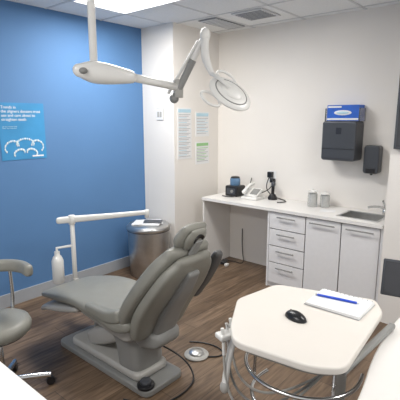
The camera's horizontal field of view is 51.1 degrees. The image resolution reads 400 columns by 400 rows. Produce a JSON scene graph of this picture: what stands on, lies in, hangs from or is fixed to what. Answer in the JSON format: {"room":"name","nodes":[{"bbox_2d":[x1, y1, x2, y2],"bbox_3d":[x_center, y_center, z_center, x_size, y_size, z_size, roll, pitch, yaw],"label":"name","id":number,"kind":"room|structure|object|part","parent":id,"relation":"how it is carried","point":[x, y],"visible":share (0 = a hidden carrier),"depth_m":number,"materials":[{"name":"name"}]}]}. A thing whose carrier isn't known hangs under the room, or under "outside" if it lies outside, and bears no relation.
{"room":"dental clinic","nodes":[
{"label":"dental clinic","id":0,"kind":"room"},
{"bbox_2d":[8,0,64,7],"bbox_3d":[-0.423,-1.125,0.522,5.990,0.050,3.750,9,14,40],"label":"slab","id":1,"kind":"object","parent":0,"point":[38,3],"visible":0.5,"depth_m":3.58,"materials":[{"name":"tile"}]},
{"bbox_2d":[44,0,71,8],"bbox_3d":[0.799,-1.369,1.923,5.790,0.004,0.024,9,14,40],"label":"tee","id":2,"kind":"object","parent":1,"relation":"attached to","point":[69,0],"visible":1,"depth_m":3.63,"materials":[{"name":"white metal"}]},
{"bbox_2d":[65,0,166,23],"bbox_3d":[-1.918,-1.499,2.593,0.024,0.004,4.790,9,14,40],"label":"tee","id":3,"kind":"object","parent":1,"relation":"attached to","point":[65,0],"visible":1,"depth_m":4.12,"materials":[{"name":"white metal"}]},
{"bbox_2d":[72,0,250,110],"bbox_3d":[-0.206,-0.961,2.278,0.945,0.939,0.356,-2,11,-9],"label":"light","id":4,"kind":"object","parent":1,"relation":"hanging from","point":[227,92],"visible":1,"depth_m":2.25,"materials":[{"name":"white plastic"}]},
{"bbox_3d":[-0.555,-1.032,2.122,0.040,0.680,0.040,9,14,40],"label":"ceiling post","id":5,"kind":"part","parent":4,"relation":"part of","materials":[{"name":"white plastic"}]},
{"bbox_3d":[-0.255,-0.671,2.385,0.338,0.083,0.044,-10,14,-40],"label":"horizontal arm","id":6,"kind":"part","parent":4,"relation":"part of","materials":[{"name":"white plastic"}]},
{"bbox_3d":[-0.100,-0.776,2.453,0.204,0.299,0.018,3,11,17],"label":"spring rod","id":7,"kind":"part","parent":4,"relation":"part of","materials":[{"name":"white plastic"}]},
{"bbox_3d":[-0.005,-0.878,2.408,0.104,0.150,0.036,4,12,18],"label":"spring arm","id":8,"kind":"part","parent":4,"relation":"part of","materials":[{"name":"white plastic"}]},
{"bbox_3d":[0.037,-0.827,2.359,0.056,0.253,0.134,-3,11,-17],"label":"drop arm","id":9,"kind":"part","parent":4,"relation":"part of","materials":[{"name":"white plastic"}]},
{"bbox_3d":[0.057,-0.545,2.249,0.117,0.094,0.060,-1,11,-6],"label":"handle","id":10,"kind":"part","parent":4,"relation":"part of","materials":[{"name":"white plastic"}]},
{"bbox_3d":[0.148,-0.686,2.350,0.117,0.094,0.060,-1,11,-6],"label":"handle","id":11,"kind":"part","parent":4,"relation":"part of","materials":[{"name":"white plastic"}]},
{"bbox_2d":[254,0,305,19],"bbox_3d":[-0.757,-1.405,2.111,0.024,0.004,5.560,9,14,40],"label":"tee","id":12,"kind":"object","parent":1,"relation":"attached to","point":[254,0],"visible":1,"depth_m":3.79,"materials":[{"name":"white metal"}]},
{"bbox_2d":[348,0,366,9],"bbox_3d":[-0.302,-1.331,1.727,0.024,0.004,5.560,9,14,40],"label":"tee","id":13,"kind":"object","parent":1,"relation":"attached to","point":[352,1],"visible":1,"depth_m":3.63,"materials":[{"name":"white metal"}]},
{"bbox_3d":[-0.638,-1.620,3.147,1.200,0.036,0.020,9,14,40],"label":"frame","id":14,"kind":"object","parent":1,"relation":"attached to","visible":0},
{"bbox_2d":[82,0,165,10],"bbox_3d":[-0.449,-1.674,3.361,1.160,0.008,0.560,9,14,40],"label":"diffuser","id":15,"kind":"object","parent":14,"relation":"attached to","point":[124,5],"visible":1,"depth_m":3.69,"materials":[{"name":"white plastic"}]},
{"bbox_2d":[0,0,145,295],"bbox_3d":[-2.001,-0.295,3.416,0.100,2.680,5.760,9,14,40],"label":"wall","id":16,"kind":"structure","parent":0,"point":[94,162],"depth_m":4.11,"materials":[{"name":"blue paint"}]},
{"bbox_2d":[0,102,46,160],"bbox_3d":[-1.588,-0.616,3.757,0.009,0.500,0.420,9,14,40],"label":"poster","id":17,"kind":"object","parent":16,"relation":"attached to","point":[22,126],"visible":1,"depth_m":3.75,"materials":[{"name":"paper"}]},
{"bbox_2d":[0,256,129,308],"bbox_3d":[-2.242,1.029,3.299,0.012,0.125,4.890,9,14,40],"label":"baseboard","id":18,"kind":"structure","parent":16,"relation":"attached to","point":[35,291],"depth_m":4.17,"materials":[{"name":"plastic"}]},
{"bbox_2d":[49,2,120,19],"bbox_3d":[-1.090,-1.780,3.902,0.490,0.050,0.600,9,14,40],"label":"ceiling","id":19,"kind":"structure","parent":0,"point":[70,7],"depth_m":3.85,"materials":[{"name":"tile"}]},
{"bbox_2d":[73,0,124,13],"bbox_3d":[-0.897,-1.735,3.741,0.020,0.036,0.560,9,14,40],"label":"frame","id":20,"kind":"object","parent":19,"relation":"attached to","point":[76,1],"visible":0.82,"depth_m":3.76,"materials":[{"name":"white metal"}]},
{"bbox_2d":[141,22,218,247],"bbox_3d":[-0.215,-0.604,5.009,0.490,2.680,0.770,9,14,40],"label":"wall pillar","id":21,"kind":"structure","parent":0,"point":[175,189],"depth_m":4.72,"materials":[{"name":"paint"}]},
{"bbox_2d":[156,108,163,119],"bbox_3d":[-0.444,-0.946,4.617,0.110,0.130,0.014,9,14,40],"label":"light switch","id":22,"kind":"object","parent":21,"relation":"attached to","point":[160,111],"visible":1,"depth_m":4.61,"materials":[{"name":"grey plastic"}]},
{"bbox_2d":[177,108,191,159],"bbox_3d":[-0.171,-0.738,4.649,0.004,0.560,0.230,9,14,40],"label":"notice sheet","id":23,"kind":"object","parent":21,"relation":"attached to","point":[184,124],"visible":1,"depth_m":4.64,"materials":[{"name":"paper"}]},
{"bbox_2d":[195,112,208,136],"bbox_3d":[0.028,-0.880,4.857,0.004,0.280,0.240,9,14,40],"label":"notice sheet","id":24,"kind":"object","parent":21,"relation":"attached to","point":[201,118],"visible":1,"depth_m":4.85,"materials":[{"name":"paper"}]},
{"bbox_2d":[195,141,208,164],"bbox_3d":[0.028,-0.556,4.920,0.004,0.260,0.240,9,14,40],"label":"notice sheet","id":25,"kind":"object","parent":21,"relation":"attached to","point":[201,148],"visible":1,"depth_m":4.91,"materials":[{"name":"paper"}]},
{"bbox_2d":[3,256,387,399],"bbox_3d":[0.232,1.410,1.790,5.990,0.050,5.760,9,14,40],"label":"floor","id":26,"kind":"structure","parent":0,"point":[40,349],"depth_m":3.02,"materials":[{"name":"wood"}]},
{"bbox_2d":[0,362,46,399],"bbox_3d":[-1.073,1.008,1.502,1.900,0.850,0.585,9,14,40],"label":"countertop","id":27,"kind":"structure","parent":26,"relation":"on","point":[12,387],"depth_m":1.34,"materials":[{"name":"white laminate"}]},
{"bbox_2d":[0,259,54,384],"bbox_3d":[-1.207,0.824,2.508,0.574,0.828,0.590,9,14,40],"label":"stool","id":28,"kind":"object","parent":26,"relation":"on","point":[15,323],"visible":0.84,"depth_m":2.56,"materials":[{"name":"grey leather"}]},
{"bbox_3d":[-1.245,1.112,2.723,0.036,0.074,0.285,-2,11,-10],"label":"leg","id":29,"kind":"part","parent":28,"relation":"part of","materials":[{"name":"black plastic"}]},
{"bbox_3d":[-1.221,0.758,2.513,0.390,0.095,0.390,9,14,40],"label":"seat","id":30,"kind":"part","parent":28,"relation":"part of","materials":[{"name":"grey leather"}]},
{"bbox_3d":[-1.096,1.126,2.652,0.285,0.074,0.036,-6,12,-27],"label":"leg","id":31,"kind":"part","parent":28,"relation":"part of","materials":[{"name":"silver metal"}]},
{"bbox_2d":[41,209,222,399],"bbox_3d":[-0.551,0.582,2.965,0.967,1.130,1.578,-6,13,-29],"label":"dental chair","id":32,"kind":"object","parent":26,"relation":"on","point":[133,319],"visible":1,"depth_m":2.67,"materials":[{"name":"grey leather"}]},
{"bbox_2d":[51,251,64,283],"bbox_3d":[-1.177,0.556,3.463,0.096,0.270,0.096,9,14,40],"label":"water bottle","id":33,"kind":"object","parent":32,"relation":"on","point":[58,274],"depth_m":3.43,"materials":[{"name":"white plastic"}]},
{"bbox_3d":[-1.062,0.459,3.518,0.038,0.560,0.038,9,14,40],"label":"arm post","id":34,"kind":"part","parent":32,"relation":"part of","materials":[{"name":"white plastic"}]},
{"bbox_2d":[42,275,135,333],"bbox_3d":[-0.667,0.695,2.990,1.048,0.152,0.522,9,14,40],"label":"seat cushion","id":35,"kind":"object","parent":32,"relation":"on","point":[91,296],"depth_m":2.88,"materials":[{"name":"grey leather"}]},
{"bbox_3d":[-0.823,0.142,3.547,0.758,0.058,0.049,-4,12,-21],"label":"arm","id":36,"kind":"part","parent":32,"relation":"part of","materials":[{"name":"white plastic"}]},
{"bbox_3d":[-0.589,0.908,2.962,0.500,0.330,0.240,9,14,40],"label":"lift arm","id":37,"kind":"part","parent":32,"relation":"part of","materials":[{"name":"grey plastic"}]},
{"bbox_3d":[-0.596,1.125,3.011,1.000,0.045,0.340,9,14,40],"label":"plate","id":38,"kind":"part","parent":32,"relation":"part of","materials":[{"name":"grey plastic"}]},
{"bbox_2d":[137,377,154,391],"bbox_3d":[-0.341,1.153,2.631,0.110,0.046,0.110,9,14,40],"label":"switch","id":39,"kind":"object","parent":32,"relation":"attached to","point":[144,384],"depth_m":2.61,"materials":[{"name":"black plastic"}]},
{"bbox_3d":[-0.468,0.119,3.671,0.040,0.070,0.040,9,14,40],"label":"arm","id":40,"kind":"part","parent":32,"relation":"part of","materials":[{"name":"white plastic"}]},
{"bbox_2d":[118,239,208,324],"bbox_3d":[-0.211,0.511,2.555,0.435,0.585,0.538,9,14,40],"label":"cushion","id":41,"kind":"object","parent":32,"relation":"on","point":[161,295],"depth_m":2.36,"materials":[{"name":"grey leather"}]},
{"bbox_3d":[0.048,0.479,2.736,0.220,0.349,0.108,9,14,40],"label":"armrest","id":42,"kind":"part","parent":32,"relation":"part of","materials":[{"name":"plastic"}]},
{"bbox_2d":[127,219,169,277],"bbox_3d":[-0.567,0.536,4.658,0.480,0.576,0.480,9,14,40],"label":"waste bin","id":43,"kind":"object","parent":26,"relation":"on","point":[146,244],"visible":0.76,"depth_m":4.46,"materials":[{"name":"metal"}]},
{"bbox_2d":[131,219,162,225],"bbox_3d":[-0.570,0.242,4.595,0.336,0.024,0.254,0,11,1],"label":"paper stack","id":44,"kind":"object","parent":43,"relation":"on","point":[150,222],"visible":1,"depth_m":4.53,"materials":[{"name":"white paper"}]},
{"bbox_3d":[-0.567,0.282,4.609,0.480,0.060,0.480,9,14,40],"label":"lid","id":45,"kind":"part","parent":43,"relation":"part of","materials":[{"name":"metal"}]},
{"bbox_2d":[184,341,221,361],"bbox_3d":[0.033,1.111,3.093,0.283,0.042,0.267,2,11,11],"label":"foot pedal","id":46,"kind":"object","parent":26,"relation":"on","point":[195,354],"visible":0.88,"depth_m":3.04,"materials":[{"name":"grey plastic"}]},
{"bbox_3d":[0.055,1.113,3.156,0.156,0.011,0.294,-6,13,-29],"label":"cord","id":47,"kind":"part","parent":46,"relation":"part of","materials":[{"name":"black plastic"}]},
{"bbox_2d":[220,229,243,266],"bbox_3d":[0.386,0.558,5.004,0.311,0.400,0.186,-6,13,-29],"label":"power adapter","id":48,"kind":"object","parent":26,"relation":"on","point":[224,262],"visible":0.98,"depth_m":5.02,"materials":[{"name":"black plastic"}]},
{"bbox_3d":[0.435,0.558,5.001,0.212,0.398,0.117,-4,12,-20],"label":"cord","id":49,"kind":"part","parent":48,"relation":"part of","materials":[{"name":"black plastic"}]},
{"bbox_2d":[202,192,384,301],"bbox_3d":[0.932,0.461,4.364,1.980,0.834,0.532,9,14,40],"label":"base cabinet","id":50,"kind":"object","parent":26,"relation":"on","point":[340,251],"visible":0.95,"depth_m":3.96,"materials":[{"name":"white laminate"}]},
{"bbox_3d":[0.201,0.354,5.008,0.020,0.800,0.496,9,14,40],"label":"panel","id":51,"kind":"part","parent":50,"relation":"part of","materials":[{"name":"white laminate"}]},
{"bbox_2d":[222,176,251,196],"bbox_3d":[0.424,-0.161,4.814,0.210,0.223,0.315,9,14,40],"label":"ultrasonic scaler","id":52,"kind":"object","parent":50,"relation":"on","point":[234,189],"visible":0.84,"depth_m":4.78,"materials":[{"name":"black plastic"}]},
{"bbox_2d":[241,182,263,200],"bbox_3d":[0.586,-0.097,4.627,0.200,0.167,0.216,9,14,40],"label":"desk phone","id":53,"kind":"object","parent":50,"relation":"on","point":[251,193],"visible":1,"depth_m":4.61,"materials":[{"name":"white plastic"}]},
{"bbox_2d":[268,177,276,199],"bbox_3d":[0.798,-0.126,4.584,0.104,0.241,0.104,9,14,40],"label":"light","id":54,"kind":"object","parent":50,"relation":"on","point":[272,196],"visible":1,"depth_m":4.57,"materials":[{"name":"black plastic"}]},
{"bbox_2d":[262,171,285,202],"bbox_3d":[0.777,-0.163,4.619,0.183,0.298,0.521,-6,12,-28],"label":"charger","id":55,"kind":"object","parent":50,"relation":"on","point":[272,174],"visible":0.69,"depth_m":4.66,"materials":[{"name":"plastic"}]},
{"bbox_3d":[0.838,-0.115,4.548,0.126,0.230,0.339,-2,11,-12],"label":"cord","id":56,"kind":"part","parent":55,"relation":"part of","materials":[{"name":"black plastic"}]},
{"bbox_3d":[0.854,0.757,4.192,0.385,0.210,0.020,9,14,40],"label":"drawer","id":57,"kind":"part","parent":50,"relation":"part of","materials":[{"name":"laminate"}]},
{"bbox_3d":[0.854,0.563,4.155,0.385,0.165,0.020,9,14,40],"label":"drawer","id":58,"kind":"part","parent":50,"relation":"part of","materials":[{"name":"laminate"}]},
{"bbox_3d":[0.854,0.392,4.122,0.385,0.165,0.020,9,14,40],"label":"drawer","id":59,"kind":"part","parent":50,"relation":"part of","materials":[{"name":"laminate"}]},
{"bbox_3d":[0.854,0.220,4.088,0.385,0.165,0.020,9,14,40],"label":"drawer","id":60,"kind":"part","parent":50,"relation":"part of","materials":[{"name":"laminate"}]},
{"bbox_2d":[307,188,317,206],"bbox_3d":[1.135,-0.025,4.213,0.094,0.185,0.094,9,14,40],"label":"glass jar","id":61,"kind":"object","parent":50,"relation":"on","point":[312,195],"visible":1,"depth_m":4.18,"materials":[{"name":"white"}]},
{"bbox_3d":[1.110,0.228,3.815,0.245,0.012,0.012,9,14,40],"label":"door handle","id":62,"kind":"part","parent":50,"relation":"part of","materials":[{"name":"grey plastic"}]},
{"bbox_3d":[1.135,0.546,3.906,0.335,0.737,0.020,9,14,40],"label":"cabinet door","id":63,"kind":"part","parent":50,"relation":"part of","materials":[{"name":"laminate"}]},
{"bbox_2d":[320,191,329,207],"bbox_3d":[1.254,-0.011,4.193,0.094,0.165,0.094,9,14,40],"label":"glass jar","id":64,"kind":"object","parent":50,"relation":"on","point":[325,196],"visible":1,"depth_m":4.16,"materials":[{"name":"white"}]},
{"bbox_2d":[320,209,335,212],"bbox_3d":[1.229,0.104,4.022,0.140,0.004,0.100,5,12,23],"label":"paper sheet","id":65,"kind":"object","parent":50,"relation":"on","point":[321,210],"visible":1,"depth_m":4.03,"materials":[{"name":"white paper"}]},
{"bbox_3d":[1.369,0.271,3.595,0.240,0.012,0.012,9,14,40],"label":"door handle","id":66,"kind":"part","parent":50,"relation":"part of","materials":[{"name":"grey plastic"}]},
{"bbox_3d":[1.394,0.589,3.687,0.330,0.737,0.020,9,14,40],"label":"cabinet door","id":67,"kind":"part","parent":50,"relation":"part of","materials":[{"name":"laminate"}]},
{"bbox_2d":[350,211,384,220],"bbox_3d":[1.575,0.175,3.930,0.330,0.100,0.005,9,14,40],"label":"sink","id":68,"kind":"object","parent":50,"relation":"in","point":[354,214],"depth_m":3.93,"materials":[{"name":"metal"}]},
{"bbox_2d":[368,200,385,214],"bbox_3d":[1.644,0.068,3.854,0.181,0.139,0.063,-1,11,-3],"label":"faucet","id":69,"kind":"object","parent":50,"relation":"on","point":[383,201],"visible":0.91,"depth_m":3.86,"materials":[{"name":"silver metal"}]},
{"bbox_3d":[1.636,0.073,3.868,0.169,0.048,0.025,0,11,1],"label":"spout","id":70,"kind":"part","parent":69,"relation":"part of","materials":[{"name":"silver metal"}]},
{"bbox_2d":[215,285,394,399],"bbox_3d":[0.508,0.936,2.005,0.746,0.800,0.787,9,14,40],"label":"tray table","id":71,"kind":"object","parent":26,"relation":"on","point":[328,343],"visible":0.98,"depth_m":1.82,"materials":[{"name":"beige plastic"}]},
{"bbox_3d":[0.137,0.730,1.909,0.100,0.245,0.036,-9,14,-40],"label":"support arm","id":72,"kind":"part","parent":71,"relation":"part of","materials":[{"name":"white plastic"}]},
{"bbox_3d":[0.473,0.583,1.964,0.584,0.029,0.704,9,14,40],"label":"under frame","id":73,"kind":"part","parent":71,"relation":"part of","materials":[{"name":"silver metal"}]},
{"bbox_2d":[285,309,306,323],"bbox_3d":[0.440,0.527,1.920,0.116,0.033,0.078,9,14,40],"label":"computer mouse","id":74,"kind":"object","parent":71,"relation":"on","point":[296,316],"visible":1,"depth_m":1.89,"materials":[{"name":"black plastic"}]},
{"bbox_2d":[230,285,381,374],"bbox_3d":[0.472,0.553,1.962,0.652,0.032,0.787,9,14,40],"label":"tray","id":75,"kind":"object","parent":71,"relation":"on","point":[329,343],"depth_m":1.80,"materials":[{"name":"beige plastic"}]},
{"bbox_2d":[304,288,374,320],"bbox_3d":[0.689,0.506,2.062,0.272,0.020,0.223,9,14,40],"label":"notepad","id":76,"kind":"object","parent":71,"relation":"on","point":[350,310],"visible":1,"depth_m":2.03,"materials":[{"name":"paper"}]},
{"bbox_2d":[315,293,359,303],"bbox_3d":[0.683,0.491,2.079,0.218,0.012,0.012,6,13,30],"label":"pen","id":77,"kind":"object","parent":76,"relation":"on","point":[321,295],"visible":1,"depth_m":2.07,"materials":[{"name":"plastic"}]},
{"bbox_3d":[0.720,0.622,1.773,0.030,0.025,0.520,10,15,43],"label":"rail","id":78,"kind":"part","parent":71,"relation":"part of","materials":[{"name":"grey plastic"}]},
{"bbox_2d":[358,318,399,399],"bbox_3d":[1.103,1.043,1.634,0.861,0.730,1.670,9,14,40],"label":"desk","id":79,"kind":"object","parent":26,"relation":"on","point":[382,381],"visible":0.84,"depth_m":1.63,"materials":[{"name":"laminate"}]},
{"bbox_2d":[380,258,399,296],"bbox_3d":[1.212,0.441,2.272,0.404,0.208,0.147,6,13,29],"label":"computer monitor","id":80,"kind":"object","parent":79,"relation":"on","point":[390,283],"visible":1,"depth_m":2.30,"materials":[{"name":"grey plastic"}]},
{"bbox_2d":[103,0,399,32],"bbox_3d":[1.650,-1.584,2.889,5.990,0.050,1.410,9,14,40],"label":"ceiling","id":81,"kind":"structure","parent":0,"point":[168,13],"depth_m":3.85,"materials":[{"name":"tile"}]},
{"bbox_2d":[100,0,183,20],"bbox_3d":[1.191,-1.455,2.370,5.790,0.004,0.024,9,14,40],"label":"tee","id":82,"kind":"object","parent":81,"relation":"attached to","point":[182,0],"visible":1,"depth_m":4.03,"materials":[{"name":"white metal"}]},
{"bbox_2d":[125,0,181,14],"bbox_3d":[-0.260,-1.704,3.579,1.200,0.036,0.020,9,14,40],"label":"frame","id":83,"kind":"object","parent":81,"relation":"attached to","point":[166,1],"visible":0.88,"depth_m":3.72,"materials":[{"name":"white metal"}]},
{"bbox_2d":[172,3,255,27],"bbox_3d":[0.173,-1.786,4.077,0.024,0.004,1.310,9,14,40],"label":"ceiling grid bar","id":84,"kind":"object","parent":81,"relation":"attached to","point":[172,3],"visible":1,"depth_m":3.98,"materials":[{"name":"white metal"}]},
{"bbox_2d":[198,17,243,28],"bbox_3d":[0.231,-1.832,4.347,0.230,0.011,0.500,9,14,40],"label":"return air grille","id":85,"kind":"object","parent":81,"relation":"attached to","point":[218,22],"visible":1,"depth_m":4.31,"materials":[{"name":"grey metal"}]},
{"bbox_2d":[176,0,292,23],"bbox_3d":[1.768,-1.512,2.659,5.300,0.004,0.024,9,14,40],"label":"tee","id":86,"kind":"object","parent":81,"relation":"attached to","point":[286,0],"visible":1,"depth_m":3.87,"materials":[{"name":"white metal"}]},
{"bbox_2d":[231,8,280,20],"bbox_3d":[0.532,-1.759,3.976,0.340,0.013,0.340,9,14,40],"label":"ceiling vent","id":87,"kind":"object","parent":81,"relation":"attached to","point":[260,13],"visible":1,"depth_m":3.94,"materials":[{"name":"grey metal"}]},
{"bbox_2d":[213,0,399,32],"bbox_3d":[2.159,-1.598,3.106,5.300,0.004,0.024,9,14,40],"label":"tee","id":88,"kind":"object","parent":81,"relation":"attached to","point":[396,0],"visible":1,"depth_m":4.01,"materials":[{"name":"white metal"}]},
{"bbox_2d":[218,4,399,265],"bbox_3d":[2.115,-0.332,3.604,5.890,2.680,0.100,9,14,40],"label":"wall","id":89,"kind":"structure","parent":0,"point":[289,72],"depth_m":4.34,"materials":[{"name":"paint"}]},
{"bbox_2d":[268,171,275,182],"bbox_3d":[0.811,-0.262,4.690,0.100,0.130,0.006,9,14,40],"label":"outlet plate","id":90,"kind":"object","parent":89,"relation":"attached to","point":[273,172],"depth_m":4.67,"materials":[{"name":"plastic"}]},
{"bbox_2d":[321,121,363,161],"bbox_3d":[1.364,-0.569,4.013,0.330,0.370,0.204,9,14,40],"label":"paper towel dispenser","id":91,"kind":"object","parent":89,"relation":"attached to","point":[341,140],"visible":1,"depth_m":3.92,"materials":[{"name":"grey plastic"}]},
{"bbox_2d":[325,105,365,120],"bbox_3d":[1.385,-0.829,3.987,0.340,0.150,0.140,9,14,40],"label":"glove box","id":92,"kind":"object","parent":89,"relation":"attached to","point":[332,112],"visible":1,"depth_m":3.92,"materials":[{"name":"cardboard"}]},
{"bbox_2d":[363,145,382,174],"bbox_3d":[1.607,-0.370,3.893,0.140,0.275,0.122,9,14,40],"label":"soap dispenser","id":93,"kind":"object","parent":89,"relation":"attached to","point":[372,162],"visible":1,"depth_m":3.85,"materials":[{"name":"grey plastic"}]},
{"bbox_3d":[1.572,-0.269,3.871,0.080,0.045,0.014,9,14,40],"label":"lever","id":94,"kind":"part","parent":93,"relation":"part of","materials":[{"name":"black plastic"}]},
{"bbox_2d":[377,48,399,323],"bbox_3d":[2.914,-0.120,2.510,3.225,2.680,0.550,9,14,40],"label":"wall","id":95,"kind":"structure","parent":0,"point":[389,305],"depth_m":3.39,"materials":[{"name":"paint"}]},
{"bbox_2d":[393,79,399,148],"bbox_3d":[1.841,-0.717,2.935,0.845,0.750,0.043,9,14,40],"label":"wall display","id":96,"kind":"object","parent":95,"relation":"attached to","point":[397,126],"visible":1,"depth_m":3.22,"materials":[{"name":"grey plastic"}]}
]}

